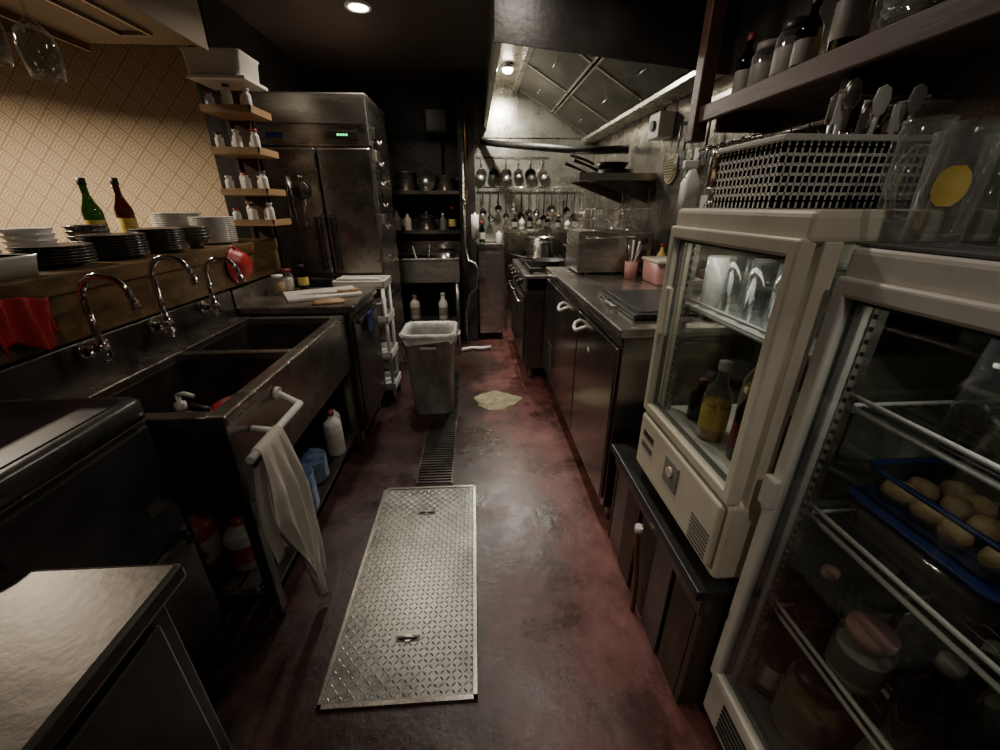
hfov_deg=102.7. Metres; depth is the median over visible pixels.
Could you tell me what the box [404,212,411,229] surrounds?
oil bottle
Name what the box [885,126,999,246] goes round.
beer mug
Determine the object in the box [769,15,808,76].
storage jar
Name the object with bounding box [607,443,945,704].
cabinet
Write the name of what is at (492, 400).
rag
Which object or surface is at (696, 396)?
soda bottle
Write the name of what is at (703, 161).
hanging turner
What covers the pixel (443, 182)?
steel pot
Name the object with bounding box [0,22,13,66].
wine glass
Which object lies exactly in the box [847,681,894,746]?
bottle
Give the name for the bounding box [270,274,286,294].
jar
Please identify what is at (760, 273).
drinking glass
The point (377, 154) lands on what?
hooks
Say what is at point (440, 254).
dishes
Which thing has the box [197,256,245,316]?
gooseneck faucet
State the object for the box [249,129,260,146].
spice jar
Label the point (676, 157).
hanging turner
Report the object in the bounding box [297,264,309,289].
bottle
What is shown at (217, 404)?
brush
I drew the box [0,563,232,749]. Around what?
base cabinet
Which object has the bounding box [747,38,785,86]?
storage jar
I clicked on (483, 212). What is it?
ladle
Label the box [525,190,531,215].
ladle
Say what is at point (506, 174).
saucepan
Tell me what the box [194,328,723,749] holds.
floor
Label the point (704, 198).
spatula
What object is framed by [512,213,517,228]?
condiment bottle
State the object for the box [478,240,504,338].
base cabinet
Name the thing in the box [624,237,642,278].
utensil cup
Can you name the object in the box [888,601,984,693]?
storage jar
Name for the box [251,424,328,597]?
hand towel
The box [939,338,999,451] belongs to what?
beer glass
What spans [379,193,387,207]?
hooks
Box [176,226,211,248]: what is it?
bowls
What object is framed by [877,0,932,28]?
bowls
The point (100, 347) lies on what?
gooseneck faucet
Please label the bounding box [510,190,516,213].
skimmer
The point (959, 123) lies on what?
beer mug
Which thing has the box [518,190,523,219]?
strainer
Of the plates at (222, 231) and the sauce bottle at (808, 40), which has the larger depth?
the plates at (222, 231)
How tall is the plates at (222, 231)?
0.134 m
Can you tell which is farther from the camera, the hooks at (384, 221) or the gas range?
the gas range
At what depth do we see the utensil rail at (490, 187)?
4.13 m
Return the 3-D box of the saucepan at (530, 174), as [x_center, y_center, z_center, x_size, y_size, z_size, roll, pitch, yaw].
[0.311,-2.095,4.090,0.110,0.189,0.055,-1,23,-3]
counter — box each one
[0,397,222,665]
[231,273,386,442]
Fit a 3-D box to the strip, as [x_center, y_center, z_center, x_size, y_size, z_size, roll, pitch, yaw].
[0.130,-2.202,4.060,0.740,0.028,0.022,-1,23,-3]
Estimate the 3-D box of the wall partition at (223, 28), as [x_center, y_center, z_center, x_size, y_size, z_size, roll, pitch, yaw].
[-1.664,-1.278,3.396,0.120,2.400,1.960,-1,23,-3]
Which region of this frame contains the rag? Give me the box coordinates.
[474,390,521,409]
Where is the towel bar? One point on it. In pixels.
(277, 393)
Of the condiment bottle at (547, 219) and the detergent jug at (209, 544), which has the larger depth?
the condiment bottle at (547, 219)
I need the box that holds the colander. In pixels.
[226,245,252,282]
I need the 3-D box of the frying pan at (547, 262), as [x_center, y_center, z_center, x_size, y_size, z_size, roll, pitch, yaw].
[0.310,-0.934,3.248,0.436,0.079,0.265,-1,23,-3]
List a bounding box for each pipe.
[458,71,478,342]
[480,138,628,154]
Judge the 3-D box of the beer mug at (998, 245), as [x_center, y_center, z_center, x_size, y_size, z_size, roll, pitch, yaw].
[0.725,-0.245,0.527,0.107,0.150,0.075,-1,23,-3]
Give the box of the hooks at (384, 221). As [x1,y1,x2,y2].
[381,214,389,228]
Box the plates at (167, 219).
[148,212,201,226]
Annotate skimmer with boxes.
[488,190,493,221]
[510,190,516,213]
[533,190,539,215]
[556,190,561,218]
[578,190,584,215]
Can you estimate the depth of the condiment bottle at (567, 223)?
4.13 m
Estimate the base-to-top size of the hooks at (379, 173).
0.088 m
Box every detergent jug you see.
[179,502,226,574]
[222,513,257,571]
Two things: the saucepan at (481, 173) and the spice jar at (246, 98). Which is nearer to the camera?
the spice jar at (246, 98)
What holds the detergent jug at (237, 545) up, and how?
in the sink at (202, 454)
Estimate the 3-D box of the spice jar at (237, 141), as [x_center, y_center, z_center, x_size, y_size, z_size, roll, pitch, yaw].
[-1.415,-1.260,2.158,0.042,0.108,0.042,-1,23,-3]
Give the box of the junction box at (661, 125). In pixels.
[648,106,675,140]
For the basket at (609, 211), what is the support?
on the toaster oven
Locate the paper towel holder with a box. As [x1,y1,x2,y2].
[471,212,478,240]
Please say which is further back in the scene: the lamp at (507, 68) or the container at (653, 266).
the lamp at (507, 68)
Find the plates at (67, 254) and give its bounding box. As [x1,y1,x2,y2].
[7,242,98,267]
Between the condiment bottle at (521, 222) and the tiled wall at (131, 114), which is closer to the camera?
the tiled wall at (131, 114)
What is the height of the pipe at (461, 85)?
2.380 m
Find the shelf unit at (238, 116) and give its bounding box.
[185,74,291,237]
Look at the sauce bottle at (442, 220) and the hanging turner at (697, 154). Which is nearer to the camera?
the hanging turner at (697, 154)
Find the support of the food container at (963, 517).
on the food container at (976, 598)
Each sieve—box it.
[292,175,309,230]
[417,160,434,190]
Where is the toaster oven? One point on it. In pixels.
(587, 251)
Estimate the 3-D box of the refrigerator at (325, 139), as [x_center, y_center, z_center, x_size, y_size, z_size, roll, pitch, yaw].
[-1.206,-0.927,3.093,0.705,1.990,0.645,-1,23,-3]
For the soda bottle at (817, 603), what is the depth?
0.84 m
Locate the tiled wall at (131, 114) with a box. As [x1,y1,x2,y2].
[0,32,228,253]
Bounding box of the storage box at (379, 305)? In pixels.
[374,298,387,315]
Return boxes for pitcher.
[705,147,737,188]
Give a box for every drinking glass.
[715,255,756,316]
[735,260,781,326]
[747,263,783,315]
[759,265,783,333]
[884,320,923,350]
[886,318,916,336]
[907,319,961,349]
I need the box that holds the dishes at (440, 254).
[412,244,454,257]
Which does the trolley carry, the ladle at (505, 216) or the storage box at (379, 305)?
the storage box at (379, 305)
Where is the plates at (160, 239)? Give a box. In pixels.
[126,227,187,252]
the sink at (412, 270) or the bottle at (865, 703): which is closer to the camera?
the bottle at (865, 703)
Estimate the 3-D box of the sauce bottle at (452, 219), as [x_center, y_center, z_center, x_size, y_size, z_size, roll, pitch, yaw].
[-0.488,-1.597,4.079,0.071,0.220,0.071,-1,23,-3]
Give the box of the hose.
[461,345,490,350]
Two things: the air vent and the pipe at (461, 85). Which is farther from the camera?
the pipe at (461, 85)
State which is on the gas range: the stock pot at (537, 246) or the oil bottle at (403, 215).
the stock pot at (537, 246)
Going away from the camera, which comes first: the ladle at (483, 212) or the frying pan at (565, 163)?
the frying pan at (565, 163)
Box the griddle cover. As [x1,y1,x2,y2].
[598,289,708,319]
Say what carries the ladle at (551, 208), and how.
hanging from the utensil rail at (490, 187)
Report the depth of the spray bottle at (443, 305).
4.02 m
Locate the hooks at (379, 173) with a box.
[377,170,385,186]
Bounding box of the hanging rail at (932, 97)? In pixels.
[698,90,959,158]
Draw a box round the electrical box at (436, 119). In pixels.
[423,106,448,174]
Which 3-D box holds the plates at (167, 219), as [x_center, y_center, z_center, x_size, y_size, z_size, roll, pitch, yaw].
[-1.745,-0.802,2.178,0.230,0.152,0.230,-1,23,-3]
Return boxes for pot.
[390,171,417,190]
[414,212,438,229]
[435,175,458,190]
[527,236,553,258]
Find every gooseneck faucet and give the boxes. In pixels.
[75,272,142,364]
[146,254,199,336]
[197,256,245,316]
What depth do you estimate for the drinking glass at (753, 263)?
0.96 m
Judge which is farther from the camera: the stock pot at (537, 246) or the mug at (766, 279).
the stock pot at (537, 246)
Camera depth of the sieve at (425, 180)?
3.88 m
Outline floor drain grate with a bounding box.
[416,369,460,485]
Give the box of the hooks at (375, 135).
[372,128,381,146]
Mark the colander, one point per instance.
(242, 260)
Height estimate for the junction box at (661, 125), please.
0.185 m
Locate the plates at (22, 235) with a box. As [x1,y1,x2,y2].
[0,227,57,252]
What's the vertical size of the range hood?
0.468 m
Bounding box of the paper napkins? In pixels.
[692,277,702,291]
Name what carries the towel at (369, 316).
attached to the counter at (367, 373)
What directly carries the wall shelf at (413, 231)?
attached to the wall at (408, 145)
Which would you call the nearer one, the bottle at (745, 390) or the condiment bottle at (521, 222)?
the bottle at (745, 390)
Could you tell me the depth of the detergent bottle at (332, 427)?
2.06 m
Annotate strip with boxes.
[476,156,548,159]
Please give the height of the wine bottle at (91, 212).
0.300 m
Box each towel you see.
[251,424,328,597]
[366,310,373,332]
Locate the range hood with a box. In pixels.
[483,0,741,141]
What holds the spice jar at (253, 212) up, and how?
on the shelf unit at (238, 116)
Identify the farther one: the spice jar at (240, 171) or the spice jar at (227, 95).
the spice jar at (240, 171)
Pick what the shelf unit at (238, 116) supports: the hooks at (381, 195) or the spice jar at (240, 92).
the spice jar at (240, 92)
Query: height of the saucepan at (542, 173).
0.180 m
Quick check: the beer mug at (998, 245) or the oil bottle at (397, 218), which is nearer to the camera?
the beer mug at (998, 245)
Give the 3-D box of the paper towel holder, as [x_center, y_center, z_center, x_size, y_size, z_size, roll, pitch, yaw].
[-0.238,-1.411,3.812,0.070,0.260,0.104,-1,23,-3]
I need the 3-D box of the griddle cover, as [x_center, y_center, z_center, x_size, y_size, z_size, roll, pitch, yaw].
[0.689,-0.329,1.811,0.406,0.029,0.500,-1,23,-3]
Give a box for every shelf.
[392,190,460,234]
[504,229,566,331]
[558,173,657,203]
[685,0,999,142]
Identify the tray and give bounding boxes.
[0,253,38,280]
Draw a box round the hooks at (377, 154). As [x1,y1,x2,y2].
[375,150,383,167]
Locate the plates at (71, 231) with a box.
[61,224,109,241]
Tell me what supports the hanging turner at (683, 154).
hanging from the rail
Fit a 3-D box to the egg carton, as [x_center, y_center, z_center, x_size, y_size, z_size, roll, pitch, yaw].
[0.953,0.573,0.764,0.140,0.076,0.180,-1,23,-3]
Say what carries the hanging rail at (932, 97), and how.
attached to the wall at (976, 79)
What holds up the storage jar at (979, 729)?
in the fridge at (958, 287)
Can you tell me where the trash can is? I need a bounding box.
[398,321,460,414]
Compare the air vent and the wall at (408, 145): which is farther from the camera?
the wall at (408, 145)
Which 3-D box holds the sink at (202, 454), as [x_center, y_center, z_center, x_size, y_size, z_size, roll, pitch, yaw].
[-1.061,0.222,1.711,0.557,0.955,1.100,-1,23,-3]
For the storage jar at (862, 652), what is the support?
in the fridge at (958, 287)
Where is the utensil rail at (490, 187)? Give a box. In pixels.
[478,186,582,189]
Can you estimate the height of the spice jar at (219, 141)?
0.095 m
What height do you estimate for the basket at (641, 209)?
0.129 m
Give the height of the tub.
0.109 m
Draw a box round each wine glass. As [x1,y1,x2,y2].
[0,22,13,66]
[12,2,66,82]
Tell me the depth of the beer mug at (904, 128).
0.70 m
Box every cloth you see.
[0,297,59,357]
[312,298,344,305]
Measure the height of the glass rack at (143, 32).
0.014 m
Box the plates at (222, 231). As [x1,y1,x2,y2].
[187,216,237,244]
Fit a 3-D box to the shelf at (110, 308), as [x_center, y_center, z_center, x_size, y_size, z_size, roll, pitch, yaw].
[-1.552,0.080,0.554,0.560,0.200,4.325,-1,23,-3]
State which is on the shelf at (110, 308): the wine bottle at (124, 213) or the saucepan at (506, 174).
the wine bottle at (124, 213)
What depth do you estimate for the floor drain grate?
2.40 m
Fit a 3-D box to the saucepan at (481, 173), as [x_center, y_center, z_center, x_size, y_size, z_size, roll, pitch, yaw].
[-0.188,-2.083,4.061,0.110,0.189,0.055,-1,23,-3]
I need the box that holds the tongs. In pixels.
[285,177,298,225]
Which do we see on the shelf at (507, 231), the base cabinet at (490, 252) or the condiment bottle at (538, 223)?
the condiment bottle at (538, 223)
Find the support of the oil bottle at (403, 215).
in the wall shelf at (413, 231)
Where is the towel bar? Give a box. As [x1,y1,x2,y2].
[245,386,302,463]
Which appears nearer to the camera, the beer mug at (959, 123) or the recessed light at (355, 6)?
the beer mug at (959, 123)
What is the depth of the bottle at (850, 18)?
1.05 m
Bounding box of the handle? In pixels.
[630,523,645,611]
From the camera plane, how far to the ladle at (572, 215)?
4.23 m
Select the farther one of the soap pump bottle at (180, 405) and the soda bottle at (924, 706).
the soap pump bottle at (180, 405)
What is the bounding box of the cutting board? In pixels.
[283,286,362,302]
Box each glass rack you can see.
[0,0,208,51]
[45,0,152,36]
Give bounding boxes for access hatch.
[315,485,477,711]
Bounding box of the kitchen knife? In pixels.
[300,288,358,294]
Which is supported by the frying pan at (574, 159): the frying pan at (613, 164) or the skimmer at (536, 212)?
the frying pan at (613, 164)
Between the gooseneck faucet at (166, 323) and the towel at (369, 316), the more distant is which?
the towel at (369, 316)
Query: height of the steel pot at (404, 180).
0.174 m
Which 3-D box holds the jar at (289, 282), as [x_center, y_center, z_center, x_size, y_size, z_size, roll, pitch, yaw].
[-1.315,-0.588,2.471,0.071,0.130,0.071,-1,23,-3]
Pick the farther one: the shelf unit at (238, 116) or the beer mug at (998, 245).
the shelf unit at (238, 116)
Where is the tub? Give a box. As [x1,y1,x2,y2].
[179,47,258,82]
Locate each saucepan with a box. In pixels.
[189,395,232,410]
[476,159,486,179]
[489,160,498,178]
[500,160,511,180]
[514,160,522,177]
[525,160,535,180]
[537,160,547,179]
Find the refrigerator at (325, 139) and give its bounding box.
[248,91,404,371]
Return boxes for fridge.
[636,208,999,579]
[703,242,999,749]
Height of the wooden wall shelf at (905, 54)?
0.798 m
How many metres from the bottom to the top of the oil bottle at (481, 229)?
0.200 m
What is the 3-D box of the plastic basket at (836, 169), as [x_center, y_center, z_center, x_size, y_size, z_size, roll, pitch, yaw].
[0.751,-0.525,0.932,0.368,0.249,0.250,-1,23,-3]
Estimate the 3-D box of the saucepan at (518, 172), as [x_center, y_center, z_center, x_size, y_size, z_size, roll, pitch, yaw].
[0.186,-2.101,4.079,0.090,0.170,0.055,-1,23,-3]
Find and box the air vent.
[664,153,678,183]
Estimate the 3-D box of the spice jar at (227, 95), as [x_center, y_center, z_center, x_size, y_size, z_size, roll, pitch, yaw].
[-1.415,-1.440,2.081,0.042,0.119,0.042,-1,23,-3]
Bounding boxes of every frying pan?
[510,254,564,266]
[564,162,595,172]
[570,153,628,168]
[573,158,632,172]
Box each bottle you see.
[75,177,110,232]
[109,178,138,232]
[173,391,194,411]
[322,409,345,456]
[324,404,341,424]
[394,209,400,229]
[400,207,405,229]
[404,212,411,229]
[410,294,420,318]
[439,292,447,319]
[440,213,445,229]
[449,207,455,229]
[479,221,484,242]
[496,229,501,242]
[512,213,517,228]
[519,216,524,228]
[527,211,532,228]
[536,218,541,228]
[544,213,550,228]
[555,215,560,228]
[564,219,570,228]
[572,214,577,227]
[657,243,665,255]
[677,154,703,209]
[686,378,711,421]
[696,359,733,442]
[725,397,747,460]
[731,32,757,92]
[733,347,761,419]
[753,620,796,699]
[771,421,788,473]
[788,0,824,68]
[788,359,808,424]
[790,564,840,638]
[825,0,872,52]
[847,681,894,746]
[863,0,877,35]
[879,651,968,749]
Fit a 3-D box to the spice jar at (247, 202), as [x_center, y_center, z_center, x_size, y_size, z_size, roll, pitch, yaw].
[-1.466,-0.960,2.358,0.043,0.120,0.043,-1,23,-3]
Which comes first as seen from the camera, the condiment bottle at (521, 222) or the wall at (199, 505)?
the wall at (199, 505)
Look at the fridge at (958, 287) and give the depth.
0.72 m
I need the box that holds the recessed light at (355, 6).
[344,0,371,13]
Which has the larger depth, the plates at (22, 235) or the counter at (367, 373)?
the counter at (367, 373)
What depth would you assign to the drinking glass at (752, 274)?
1.04 m
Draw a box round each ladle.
[480,190,486,215]
[503,190,508,219]
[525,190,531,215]
[548,190,554,212]
[570,190,575,218]
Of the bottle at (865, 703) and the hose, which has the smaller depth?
the bottle at (865, 703)
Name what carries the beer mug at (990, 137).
on the fridge at (958, 287)
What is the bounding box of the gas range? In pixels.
[508,255,567,377]
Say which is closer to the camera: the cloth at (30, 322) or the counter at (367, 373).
the cloth at (30, 322)
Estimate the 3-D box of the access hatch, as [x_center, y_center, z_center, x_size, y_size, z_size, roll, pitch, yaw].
[-0.329,0.770,1.619,0.468,0.016,0.985,-1,23,-3]
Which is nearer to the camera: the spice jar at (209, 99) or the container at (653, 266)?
the spice jar at (209, 99)
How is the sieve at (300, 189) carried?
hanging from the refrigerator at (325, 139)
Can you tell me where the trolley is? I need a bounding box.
[332,275,401,400]
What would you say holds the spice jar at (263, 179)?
on the shelf unit at (238, 116)
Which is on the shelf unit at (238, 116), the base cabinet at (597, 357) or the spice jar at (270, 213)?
the spice jar at (270, 213)
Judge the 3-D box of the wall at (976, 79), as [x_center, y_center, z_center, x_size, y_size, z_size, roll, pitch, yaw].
[1.205,-0.478,1.510,0.102,2.400,6.200,-1,23,-3]
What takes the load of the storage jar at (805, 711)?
in the fridge at (958, 287)
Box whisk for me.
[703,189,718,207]
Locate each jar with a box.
[204,91,214,103]
[214,132,224,146]
[221,84,233,103]
[224,176,234,187]
[231,129,242,146]
[232,209,241,219]
[238,170,245,187]
[239,91,242,103]
[241,87,252,105]
[241,173,251,187]
[245,201,252,219]
[248,204,258,219]
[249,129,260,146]
[258,171,269,188]
[263,206,267,219]
[265,203,275,219]
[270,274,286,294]
[279,268,294,290]
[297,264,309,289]
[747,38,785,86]
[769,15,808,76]
[771,652,855,749]
[823,611,900,697]
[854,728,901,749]
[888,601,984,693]
[956,680,999,749]
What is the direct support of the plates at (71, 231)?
on the shelf at (110, 308)
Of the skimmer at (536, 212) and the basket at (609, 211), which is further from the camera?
the skimmer at (536, 212)
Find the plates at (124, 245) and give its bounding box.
[75,232,150,259]
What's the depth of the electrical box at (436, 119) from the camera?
3.79 m
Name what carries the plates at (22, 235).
on the shelf at (110, 308)
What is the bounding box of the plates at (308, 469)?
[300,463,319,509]
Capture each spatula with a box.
[699,157,710,207]
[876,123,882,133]
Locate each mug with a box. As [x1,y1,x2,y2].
[699,255,737,309]
[737,259,777,309]
[877,115,959,208]
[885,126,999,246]
[919,116,999,208]
[941,134,999,244]
[964,124,999,207]
[995,190,999,246]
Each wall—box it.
[0,271,279,510]
[323,83,594,328]
[455,70,478,340]
[588,0,999,605]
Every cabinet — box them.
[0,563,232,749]
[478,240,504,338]
[542,255,776,519]
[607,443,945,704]
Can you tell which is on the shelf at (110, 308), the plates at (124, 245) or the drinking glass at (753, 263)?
the plates at (124, 245)
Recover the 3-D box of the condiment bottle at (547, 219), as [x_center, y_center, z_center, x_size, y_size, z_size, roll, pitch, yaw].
[0.491,-1.585,4.127,0.061,0.160,0.061,-1,23,-3]
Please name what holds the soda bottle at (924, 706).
in the fridge at (958, 287)
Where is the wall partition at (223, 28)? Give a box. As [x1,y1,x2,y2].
[187,0,323,276]
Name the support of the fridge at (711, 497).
on the cabinet at (683, 610)
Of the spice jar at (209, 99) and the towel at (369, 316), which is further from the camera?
the towel at (369, 316)
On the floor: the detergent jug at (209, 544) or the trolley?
the trolley
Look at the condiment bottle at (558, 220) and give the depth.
4.17 m
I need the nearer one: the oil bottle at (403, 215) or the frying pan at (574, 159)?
the frying pan at (574, 159)
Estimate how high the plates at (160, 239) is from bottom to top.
0.098 m
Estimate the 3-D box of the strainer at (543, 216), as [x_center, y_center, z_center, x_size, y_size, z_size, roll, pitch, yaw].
[0.462,-1.778,4.212,0.068,0.309,0.033,-1,23,-3]
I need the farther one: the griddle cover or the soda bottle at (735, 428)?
the griddle cover
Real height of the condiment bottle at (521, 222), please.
0.128 m
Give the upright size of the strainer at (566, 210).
0.235 m
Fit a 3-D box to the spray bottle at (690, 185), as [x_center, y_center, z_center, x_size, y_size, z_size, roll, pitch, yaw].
[0.917,-0.929,1.930,0.092,0.242,0.064,-1,23,-3]
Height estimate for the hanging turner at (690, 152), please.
0.230 m
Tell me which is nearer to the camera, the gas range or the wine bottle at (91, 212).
the wine bottle at (91, 212)
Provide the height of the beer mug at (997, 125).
0.140 m
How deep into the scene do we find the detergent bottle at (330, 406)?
2.17 m
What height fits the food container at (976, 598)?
0.074 m
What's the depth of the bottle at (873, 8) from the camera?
1.11 m
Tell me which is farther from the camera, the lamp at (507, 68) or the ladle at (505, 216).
the ladle at (505, 216)
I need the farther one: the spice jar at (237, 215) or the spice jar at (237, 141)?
the spice jar at (237, 215)
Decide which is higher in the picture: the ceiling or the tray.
the ceiling
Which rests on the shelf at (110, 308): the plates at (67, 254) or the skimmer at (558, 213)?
the plates at (67, 254)
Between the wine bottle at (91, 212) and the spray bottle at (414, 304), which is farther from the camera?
the spray bottle at (414, 304)
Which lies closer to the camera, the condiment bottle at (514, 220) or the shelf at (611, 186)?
the shelf at (611, 186)
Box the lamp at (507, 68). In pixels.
[501,63,513,73]
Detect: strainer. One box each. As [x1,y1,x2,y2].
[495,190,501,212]
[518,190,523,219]
[540,190,545,221]
[563,190,569,213]
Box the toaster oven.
[565,228,653,273]
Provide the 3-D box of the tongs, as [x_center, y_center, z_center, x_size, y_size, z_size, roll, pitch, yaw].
[-1.389,-1.151,2.658,0.052,0.301,0.012,-1,23,-3]
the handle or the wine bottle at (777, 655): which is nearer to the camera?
the wine bottle at (777, 655)
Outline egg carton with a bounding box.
[958,639,999,705]
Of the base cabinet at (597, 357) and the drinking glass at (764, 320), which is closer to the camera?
the drinking glass at (764, 320)
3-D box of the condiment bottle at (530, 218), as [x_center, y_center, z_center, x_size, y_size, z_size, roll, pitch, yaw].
[0.311,-1.588,4.114,0.061,0.176,0.061,-1,23,-3]
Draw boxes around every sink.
[0,291,360,617]
[397,241,461,345]
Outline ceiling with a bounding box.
[0,0,489,85]
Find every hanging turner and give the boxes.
[672,125,681,170]
[679,123,687,168]
[687,143,692,159]
[694,143,700,159]
[700,120,711,165]
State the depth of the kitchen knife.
2.34 m
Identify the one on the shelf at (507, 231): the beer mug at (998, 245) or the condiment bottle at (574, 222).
the condiment bottle at (574, 222)
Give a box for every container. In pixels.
[642,256,666,285]
[847,483,999,626]
[869,456,999,584]
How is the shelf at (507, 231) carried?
on the floor
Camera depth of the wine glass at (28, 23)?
1.35 m
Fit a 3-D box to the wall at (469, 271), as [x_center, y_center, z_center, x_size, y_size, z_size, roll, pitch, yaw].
[-0.321,-1.561,4.061,0.150,2.400,0.480,-1,23,-3]
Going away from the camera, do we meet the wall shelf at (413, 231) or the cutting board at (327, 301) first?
the cutting board at (327, 301)
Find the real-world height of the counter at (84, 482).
0.906 m
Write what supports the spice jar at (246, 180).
on the shelf unit at (238, 116)
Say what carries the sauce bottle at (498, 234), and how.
on the base cabinet at (490, 252)
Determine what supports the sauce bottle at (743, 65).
in the wooden wall shelf at (905, 54)
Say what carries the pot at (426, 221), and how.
on the wall shelf at (413, 231)
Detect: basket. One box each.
[574,208,619,229]
[609,208,651,229]
[712,77,953,207]
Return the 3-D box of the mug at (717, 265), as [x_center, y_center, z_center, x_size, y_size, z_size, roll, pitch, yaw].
[0.607,-0.258,1.117,0.072,0.140,0.072,-1,23,-3]
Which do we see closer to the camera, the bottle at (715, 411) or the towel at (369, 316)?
the bottle at (715, 411)
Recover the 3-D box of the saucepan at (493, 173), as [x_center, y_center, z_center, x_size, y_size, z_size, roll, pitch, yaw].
[-0.064,-2.090,4.067,0.100,0.180,0.055,-1,23,-3]
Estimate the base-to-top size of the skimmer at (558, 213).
0.285 m
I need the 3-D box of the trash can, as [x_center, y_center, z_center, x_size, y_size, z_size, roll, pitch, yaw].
[-0.468,-0.041,2.780,0.406,0.603,0.348,-1,23,-3]

